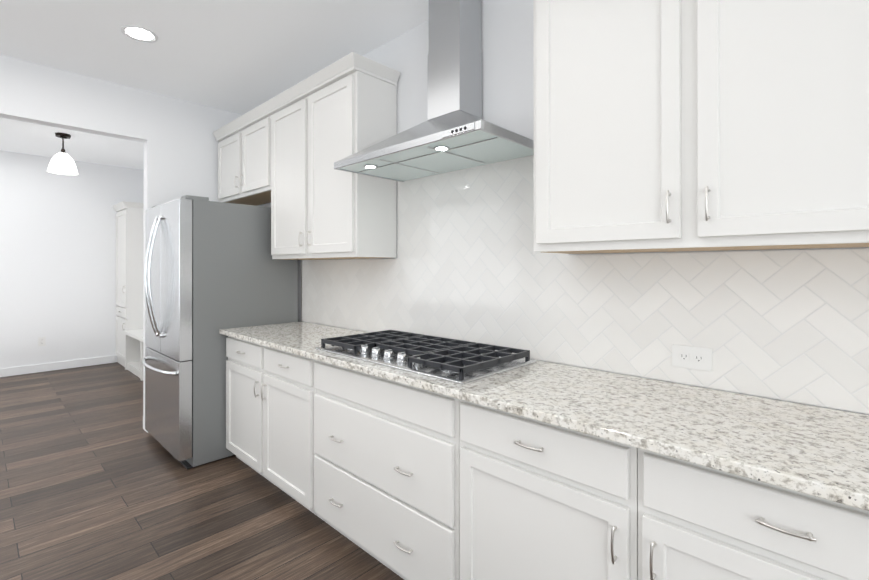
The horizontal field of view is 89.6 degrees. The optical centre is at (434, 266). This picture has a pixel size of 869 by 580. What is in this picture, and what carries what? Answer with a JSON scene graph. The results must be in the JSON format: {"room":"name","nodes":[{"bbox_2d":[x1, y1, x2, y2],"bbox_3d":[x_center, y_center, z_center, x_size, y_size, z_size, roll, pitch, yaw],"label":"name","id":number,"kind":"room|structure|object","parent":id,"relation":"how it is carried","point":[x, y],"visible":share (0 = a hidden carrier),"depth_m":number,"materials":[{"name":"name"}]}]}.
{"room":"kitchen","nodes":[
{"label":"kitchen","id":0,"kind":"room"},
{"bbox_2d":[0,150,143,368],"bbox_3d":[-6.049,-0.033,4.694,0.120,2.780,5.200,0,0,44],"label":"wall","id":1,"kind":"structure","parent":0,"point":[58,261],"depth_m":5.76,"materials":[{"name":"white paint"}]},
{"bbox_2d":[38,337,45,345],"bbox_3d":[-5.056,0.969,5.637,0.007,0.116,0.072,0,0,44],"label":"outlet","id":2,"kind":"object","parent":1,"relation":"attached to","point":[41,341],"visible":1,"depth_m":5.64,"materials":[{"name":"white plastic"}]},
{"bbox_2d":[0,355,114,376],"bbox_3d":[-6.159,1.304,4.478,0.015,0.105,4.740,0,0,44],"label":"baseboard","id":3,"kind":"structure","parent":1,"relation":"attached to","point":[21,370],"depth_m":5.72,"materials":[{"name":"white wood"}]},
{"bbox_2d":[0,55,241,432],"bbox_3d":[-3.593,-0.039,2.343,0.120,2.780,5.200,0,0,44],"label":"wall","id":4,"kind":"structure","parent":0,"point":[176,137],"depth_m":3.54,"materials":[{"name":"white paint"}]},
{"bbox_2d":[0,362,403,579],"bbox_3d":[-2.125,1.397,1.017,10.870,0.100,5.320,0,0,44],"label":"floor","id":5,"kind":"structure","parent":0,"point":[98,481],"depth_m":2.46,"materials":[{"name":"brown wood"}]},
{"bbox_2d":[112,201,143,366],"bbox_3d":[-4.142,0.256,6.124,0.652,2.210,0.492,0,0,44],"label":"locker","id":6,"kind":"object","parent":5,"relation":"on","point":[129,261],"visible":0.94,"depth_m":5.88,"materials":[{"name":"white wood"}]},
{"bbox_2d":[124,329,142,380],"bbox_3d":[-3.338,1.101,5.366,1.636,0.515,0.473,0,0,44],"label":"bench","id":7,"kind":"object","parent":5,"relation":"on","point":[133,351],"visible":0.17,"depth_m":5.75,"materials":[{"name":"white wood"}]},
{"bbox_2d":[142,195,297,468],"bbox_3d":[-1.710,0.441,3.421,0.838,1.825,0.937,0,0,44],"label":"fridge","id":8,"kind":"object","parent":5,"relation":"on","point":[212,269],"visible":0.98,"depth_m":3.04,"materials":[{"name":"silver metal"}]},
{"bbox_2d":[226,336,324,520],"bbox_3d":[-0.853,0.911,2.866,1.148,0.883,0.628,0,0,44],"label":"base cabinet","id":9,"kind":"object","parent":5,"relation":"on","point":[270,392],"visible":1,"depth_m":2.57,"materials":[{"name":"white wood"}]},
{"bbox_2d":[219,321,868,510],"bbox_3d":[0.675,0.448,1.401,5.392,0.030,0.638,0,0,44],"label":"countertop","id":10,"kind":"structure","parent":9,"relation":"on","point":[819,452],"depth_m":1.27,"materials":[{"name":"stone"}]},
{"bbox_2d":[315,330,536,384],"bbox_3d":[-0.082,0.407,2.131,1.005,0.055,0.520,0,0,44],"label":"cooktop","id":11,"kind":"object","parent":10,"relation":"in","point":[461,362],"visible":1,"depth_m":1.98,"materials":[{"name":"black metal"}]},
{"bbox_2d":[314,360,459,579],"bbox_3d":[-0.083,0.909,2.129,0.981,0.883,0.628,0,0,44],"label":"base cabinet","id":12,"kind":"object","parent":5,"relation":"on","point":[386,474],"visible":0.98,"depth_m":1.84,"materials":[{"name":"white wood"}]},
{"bbox_2d":[459,399,637,579],"bbox_3d":[0.498,0.907,1.573,0.622,0.883,0.628,0,0,44],"label":"base cabinet","id":13,"kind":"object","parent":5,"relation":"on","point":[539,500],"visible":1,"depth_m":1.35,"materials":[{"name":"white wood"}]},
{"bbox_2d":[638,448,868,579],"bbox_3d":[0.948,0.906,1.142,0.621,0.883,0.628,0,0,44],"label":"base cabinet","id":14,"kind":"object","parent":5,"relation":"on","point":[697,522],"visible":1,"depth_m":1.00,"materials":[{"name":"white wood"}]},
{"bbox_2d":[0,0,428,169],"bbox_3d":[-2.125,-1.483,1.025,10.870,0.100,5.320,0,0,44],"label":"ceiling","id":15,"kind":"structure","parent":0,"point":[241,57],"depth_m":2.82,"materials":[{"name":"white paint"}]},
{"bbox_2d":[47,132,78,174],"bbox_3d":[-4.006,-1.216,4.721,0.262,0.415,0.262,0,0,44],"label":"pendant lamp","id":16,"kind":"object","parent":15,"relation":"hanging from","point":[62,162],"visible":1,"depth_m":4.67,"materials":[{"name":"white glass"}]},
{"bbox_2d":[121,25,157,42],"bbox_3d":[-1.811,-1.431,2.690,0.190,0.018,0.190,0,0,44],"label":"recessed light","id":17,"kind":"object","parent":15,"relation":"in","point":[137,33],"visible":1,"depth_m":2.69,"materials":[{"name":"white plastic"}]},
{"bbox_2d":[257,0,868,414],"bbox_3d":[-0.327,-0.038,2.899,10.870,2.780,0.120,0,0,44],"label":"wall","id":18,"kind":"structure","parent":0,"point":[507,58],"depth_m":2.21,"materials":[{"name":"white paint"}]},
{"bbox_2d":[218,115,271,205],"bbox_3d":[-1.476,-0.840,3.662,1.018,0.552,0.350,0,0,44],"label":"upper cabinet","id":19,"kind":"object","parent":18,"relation":"attached to","point":[244,166],"visible":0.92,"depth_m":3.51,"materials":[{"name":"white wood"}]},
{"bbox_2d":[271,71,396,259],"bbox_3d":[-0.731,-0.585,2.949,1.040,1.066,0.350,0,0,44],"label":"upper cabinet","id":20,"kind":"object","parent":18,"relation":"attached to","point":[322,208],"visible":1,"depth_m":2.68,"materials":[{"name":"white wood"}]},
{"bbox_2d":[213,52,399,141],"bbox_3d":[-1.089,-1.155,3.288,2.096,0.074,0.356,0,0,44],"label":"crown molding","id":21,"kind":"structure","parent":20,"relation":"on","point":[346,65],"depth_m":2.77,"materials":[{"name":"white wood"}]},
{"bbox_2d":[334,0,533,181],"bbox_3d":[-0.010,-0.970,2.155,0.980,0.915,0.501,0,0,44],"label":"range hood","id":22,"kind":"object","parent":18,"relation":"attached to","point":[455,131],"visible":0.96,"depth_m":2.16,"materials":[{"name":"silver metal"}]},
{"bbox_2d":[302,155,868,413],"bbox_3d":[0.924,-0.059,1.613,5.485,0.984,0.008,0,0,44],"label":"backsplash","id":23,"kind":"structure","parent":18,"relation":"attached to","point":[469,264],"depth_m":1.83,"materials":[{"name":"tile"}]},
{"bbox_2d":[672,344,711,370],"bbox_3d":[0.934,0.332,1.591,0.128,0.080,0.008,0,0,44],"label":"outlet","id":24,"kind":"object","parent":23,"relation":"attached to","point":[698,358],"visible":1,"depth_m":1.59,"materials":[{"name":"white plastic"}]},
{"bbox_2d":[533,0,868,253],"bbox_3d":[0.864,-0.589,1.422,1.085,1.066,0.350,0,0,44],"label":"upper cabinet","id":25,"kind":"object","parent":18,"relation":"attached to","point":[685,125],"visible":1,"depth_m":1.30,"materials":[{"name":"white wood"}]}
]}

